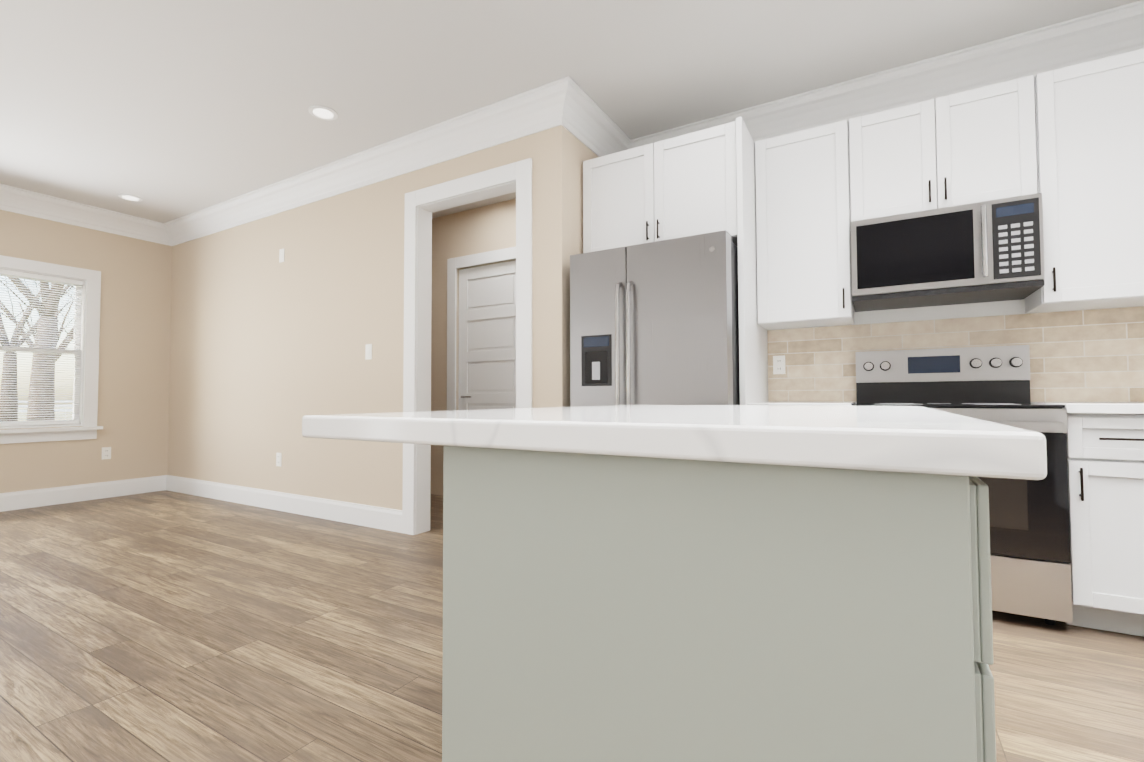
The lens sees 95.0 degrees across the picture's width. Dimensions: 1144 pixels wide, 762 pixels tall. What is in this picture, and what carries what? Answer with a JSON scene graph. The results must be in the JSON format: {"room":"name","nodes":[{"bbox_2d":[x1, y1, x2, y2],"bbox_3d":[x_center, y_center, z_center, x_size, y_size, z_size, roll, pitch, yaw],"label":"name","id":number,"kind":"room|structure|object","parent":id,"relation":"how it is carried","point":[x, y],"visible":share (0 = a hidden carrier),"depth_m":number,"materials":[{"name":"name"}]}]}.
{"room":"kitchen","nodes":[
{"label":"kitchen","id":0,"kind":"room"},
{"bbox_2d":[0,210,171,492],"bbox_3d":[-5.425,-0.296,3.631,0.120,2.760,7.070,-1,-2,30],"label":"wall","id":1,"kind":"structure","parent":0,"point":[134,355],"depth_m":5.13,"materials":[{"name":"beige paint"}]},
{"bbox_2d":[0,255,102,443],"bbox_3d":[-4.829,-0.265,4.585,0.185,1.605,1.100,-1,-2,30],"label":"window","id":2,"kind":"structure","parent":1,"relation":"in","point":[86,283],"depth_m":4.79,"materials":[{"name":"white"}]},
{"bbox_2d":[0,475,163,511],"bbox_3d":[-5.660,0.988,3.046,0.016,0.155,5.650,-1,-2,30],"label":"baseboard","id":3,"kind":"structure","parent":1,"relation":"attached to","point":[9,501],"depth_m":4.86,"materials":[{"name":"white wood"}]},
{"bbox_2d":[0,184,175,245],"bbox_3d":[-5.618,-1.600,3.100,0.135,0.185,5.650,-1,-2,30],"label":"crown molding","id":4,"kind":"structure","parent":1,"relation":"attached to","point":[12,199],"depth_m":4.87,"materials":[{"name":"white wood"}]},
{"bbox_2d":[102,447,110,459],"bbox_3d":[-4.495,0.697,5.057,0.007,0.115,0.070,-1,-2,30],"label":"outlet","id":5,"kind":"object","parent":1,"relation":"attached to","point":[106,452],"visible":1,"depth_m":5.05,"materials":[{"name":"white plastic"}]},
{"bbox_2d":[168,130,544,509],"bbox_3d":[-2.173,-0.282,4.388,4.730,2.760,0.120,-1,-2,30],"label":"wall","id":6,"kind":"structure","parent":0,"point":[267,351],"depth_m":4.35,"materials":[{"name":"beige paint"}]},
{"bbox_2d":[276,453,281,466],"bbox_3d":[-2.509,0.672,4.481,0.070,0.115,0.007,-1,-2,30],"label":"outlet","id":7,"kind":"object","parent":6,"relation":"attached to","point":[278,459],"visible":1,"depth_m":4.47,"materials":[{"name":"white plastic"}]},
{"bbox_2d":[279,248,284,262],"bbox_3d":[-2.514,-1.087,4.537,0.070,0.115,0.008,-1,-2,30],"label":"outlet","id":8,"kind":"object","parent":6,"relation":"attached to","point":[281,255],"visible":1,"depth_m":4.53,"materials":[{"name":"white plastic"}]},
{"bbox_2d":[164,475,401,532],"bbox_3d":[-2.704,1.028,4.580,3.509,0.155,0.016,-1,-2,30],"label":"baseboard","id":9,"kind":"structure","parent":6,"relation":"attached to","point":[382,518],"depth_m":4.33,"materials":[{"name":"white wood"}]},
{"bbox_2d":[365,344,371,359],"bbox_3d":[-1.528,-0.219,3.932,0.070,0.115,0.010,-1,-2,30],"label":"light switch","id":10,"kind":"object","parent":6,"relation":"attached to","point":[368,351],"visible":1,"depth_m":3.93,"materials":[{"name":"white plastic"}]},
{"bbox_2d":[164,76,583,244],"bbox_3d":[-2.067,-1.575,4.217,4.835,0.185,0.135,-1,-2,30],"label":"crown molding","id":11,"kind":"structure","parent":6,"relation":"attached to","point":[576,110],"depth_m":3.71,"materials":[{"name":"white wood"}]},
{"bbox_2d":[402,158,531,534],"bbox_3d":[-0.683,-0.146,3.512,1.100,2.419,0.160,-1,-2,30],"label":"door frame","id":12,"kind":"structure","parent":6,"relation":"attached to","point":[422,205],"depth_m":3.67,"materials":[{"name":"white wood"}]},
{"bbox_2d":[430,199,515,495],"bbox_3d":[-1.577,-0.252,5.406,4.730,2.760,0.120,-1,-2,30],"label":"wall","id":13,"kind":"structure","parent":0,"point":[491,227],"depth_m":5.13,"materials":[{"name":"beige paint"}]},
{"bbox_2d":[447,246,515,410],"bbox_3d":[-0.779,-0.050,4.851,1.010,2.314,0.020,-1,-2,30],"label":"door frame","id":14,"kind":"structure","parent":13,"relation":"attached to","point":[454,264],"depth_m":5.07,"materials":[{"name":"white wood"}]},
{"bbox_2d":[459,261,515,409],"bbox_3d":[-0.761,0.002,4.879,0.788,2.190,0.085,-1,-2,30],"label":"hall door","id":15,"kind":"structure","parent":13,"relation":"in","point":[487,336],"depth_m":4.92,"materials":[{"name":"white wood"}]},
{"bbox_2d":[0,0,1139,222],"bbox_3d":[-1.813,-1.805,1.563,8.500,0.100,7.070,-1,-2,30],"label":"ceiling","id":16,"kind":"structure","parent":0,"point":[166,110],"depth_m":2.86,"materials":[{"name":"grey paint"}]},
{"bbox_2d":[118,194,142,201],"bbox_3d":[-3.962,-1.643,4.699,0.170,0.007,0.170,-1,-2,30],"label":"recessed light","id":17,"kind":"object","parent":16,"relation":"in","point":[131,197],"visible":0.96,"depth_m":4.68,"materials":[{"name":"white plastic"}]},
{"bbox_2d":[308,105,337,120],"bbox_3d":[-1.574,-1.696,3.315,0.170,0.007,0.170,-1,-2,30],"label":"recessed light","id":18,"kind":"object","parent":16,"relation":"in","point":[323,112],"visible":1,"depth_m":3.30,"materials":[{"name":"white plastic"}]},
{"bbox_2d":[545,125,597,407],"bbox_3d":[0.218,-0.313,3.673,0.120,2.760,1.300,-1,-2,30],"label":"wall","id":19,"kind":"structure","parent":0,"point":[567,153],"depth_m":3.13,"materials":[{"name":"beige paint"}]},
{"bbox_2d":[565,91,631,156],"bbox_3d":[0.180,-1.609,3.404,0.135,0.185,0.690,-1,-2,30],"label":"crown molding","id":20,"kind":"structure","parent":19,"relation":"attached to","point":[599,133],"depth_m":3.40,"materials":[{"name":"white wood"}]},
{"bbox_2d":[0,490,1143,761],"bbox_3d":[-1.804,1.053,1.471,8.500,0.100,7.070,-1,-2,30],"label":"floor","id":21,"kind":"structure","parent":0,"point":[164,626],"depth_m":1.98,"materials":[{"name":"brown wood"}]},
{"bbox_2d":[570,230,739,406],"bbox_3d":[0.580,0.153,3.130,0.894,1.790,0.927,-1,-2,30],"label":"fridge","id":22,"kind":"object","parent":21,"relation":"on","point":[655,323],"visible":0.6,"depth_m":2.76,"materials":[{"name":"grey metal"}]},
{"bbox_2d":[442,446,995,761],"bbox_3d":[0.468,0.548,1.229,0.698,0.876,1.434,-1,-2,30],"label":"kitchen island","id":23,"kind":"object","parent":21,"relation":"on","point":[604,608],"visible":0.83,"depth_m":0.59,"materials":[{"name":"grey wood"}]},
{"bbox_2d":[302,405,1046,479],"bbox_3d":[0.325,0.091,1.321,1.013,0.040,1.480,-1,-2,30],"label":"island countertop","id":24,"kind":"structure","parent":23,"relation":"on","point":[915,439],"depth_m":0.60,"materials":[{"name":"stone"}]},
{"bbox_2d":[852,345,1072,624],"bbox_3d":[1.804,0.422,2.533,0.758,1.204,0.702,-1,-2,30],"label":"range","id":25,"kind":"object","parent":21,"relation":"on","point":[1030,550],"visible":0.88,"depth_m":2.19,"materials":[{"name":"grey metal"}]},
{"bbox_2d":[1065,413,1143,636],"bbox_3d":[2.322,0.576,2.285,0.371,0.876,0.617,-1,-2,30],"label":"base cabinet","id":26,"kind":"object","parent":21,"relation":"on","point":[1105,455],"depth_m":2.07,"materials":[{"name":"white wood"}]},
{"bbox_2d":[747,402,1143,413],"bbox_3d":[2.114,0.120,2.411,2.404,0.040,0.633,-1,-2,30],"label":"countertop","id":27,"kind":"structure","parent":26,"relation":"on","point":[1105,407],"depth_m":2.09,"materials":[{"name":"stone"}]},
{"bbox_2d":[767,123,1135,402],"bbox_3d":[1.925,-0.341,2.976,3.530,2.760,0.120,-1,-2,30],"label":"wall","id":28,"kind":"structure","parent":0,"point":[1009,307],"depth_m":2.85,"materials":[{"name":"white paint"}]},
{"bbox_2d":[583,121,737,252],"bbox_3d":[0.634,-1.074,3.317,0.951,0.625,0.627,-1,-2,30],"label":"upper cabinet","id":29,"kind":"object","parent":28,"relation":"attached to","point":[685,185],"depth_m":3.02,"materials":[{"name":"white wood"}]},
{"bbox_2d":[755,116,866,329],"bbox_3d":[1.384,-0.864,3.039,0.547,1.068,0.337,-1,-2,30],"label":"upper cabinet","id":30,"kind":"object","parent":28,"relation":"attached to","point":[811,184],"depth_m":2.90,"materials":[{"name":"white wood"}]},
{"bbox_2d":[632,0,1143,147],"bbox_3d":[1.735,-1.628,2.979,3.250,0.185,0.135,-1,-2,30],"label":"crown molding","id":31,"kind":"structure","parent":28,"relation":"attached to","point":[1120,29],"depth_m":2.81,"materials":[{"name":"white wood"}]},
{"bbox_2d":[863,79,1018,218],"bbox_3d":[1.896,-1.121,2.748,0.764,0.575,0.337,-1,-2,30],"label":"upper cabinet","id":32,"kind":"object","parent":28,"relation":"attached to","point":[956,149],"depth_m":2.59,"materials":[{"name":"white wood"}]},
{"bbox_2d":[851,193,1044,311],"bbox_3d":[1.867,-0.624,2.681,0.758,0.417,0.450,-1,-2,30],"label":"microwave","id":33,"kind":"object","parent":32,"relation":"attached to","point":[987,251],"visible":1,"depth_m":2.52,"materials":[{"name":"grey metal"}]},
{"bbox_2d":[767,306,1143,401],"bbox_3d":[2.257,-0.118,2.699,2.370,0.449,0.009,-1,-2,30],"label":"tile backsplash","id":34,"kind":"structure","parent":28,"relation":"attached to","point":[1093,355],"depth_m":2.68,"materials":[{"name":"beige tile"}]},
{"bbox_2d":[773,355,784,373],"bbox_3d":[1.288,-0.100,3.255,0.070,0.115,0.007,-1,-2,30],"label":"electrical outlet","id":35,"kind":"object","parent":34,"relation":"attached to","point":[778,364],"visible":1,"depth_m":3.25,"materials":[{"name":"white plastic"}]},
{"bbox_2d":[1015,48,1143,312],"bbox_3d":[2.442,-0.888,2.399,0.646,1.068,0.375,-1,-2,30],"label":"upper cabinet","id":36,"kind":"object","parent":28,"relation":"attached to","point":[1067,142],"depth_m":2.33,"materials":[{"name":"white wood"}]},
{"label":"outside","id":37,"kind":"structure","parent":0,"visible":0},
{"bbox_2d":[18,406,72,420],"bbox_3d":[-70.141,3.079,44.983,152.860,0.300,240.000,-1,-2,30],"label":"lawn","id":38,"kind":"structure","parent":37,"point":[61,415],"depth_m":43.64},
{"bbox_2d":[8,277,63,420],"bbox_3d":[-14.103,-6.801,15.473,13.563,16.938,12.028,-1,-2,30],"label":"tree","id":39,"kind":"object","parent":38,"relation":"on","point":[43,405],"depth_m":15.53,"materials":[{"name":"grey plant"}]},
{"bbox_2d":[0,281,73,421],"bbox_3d":[-25.765,-5.292,25.001,12.528,14.624,12.455,-1,-2,30],"label":"tree","id":40,"kind":"object","parent":38,"relation":"on","point":[9,393],"depth_m":24.80,"materials":[{"name":"grey plant"}]},
{"bbox_2d":[0,277,74,361],"bbox_3d":[-43.344,-4.937,43.298,11.750,15.212,11.851,-1,-2,30],"label":"tree","id":41,"kind":"object","parent":38,"relation":"on","point":[31,318],"depth_m":43.69,"materials":[{"name":"grey plant"}]},
{"bbox_2d":[0,279,74,359],"bbox_3d":[-34.428,-5.484,35.687,13.809,15.731,11.602,-1,-2,30],"label":"tree","id":42,"kind":"object","parent":38,"relation":"on","point":[71,337],"depth_m":34.74,"materials":[{"name":"grey plant"}]},
{"bbox_2d":[18,401,72,411],"bbox_3d":[-34.196,1.789,32.063,0.120,1.190,94.060,-1,-2,30],"label":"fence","id":43,"kind":"object","parent":38,"relation":"on","point":[55,405],"depth_m":33.76,"materials":[{"name":"white"}]}
]}

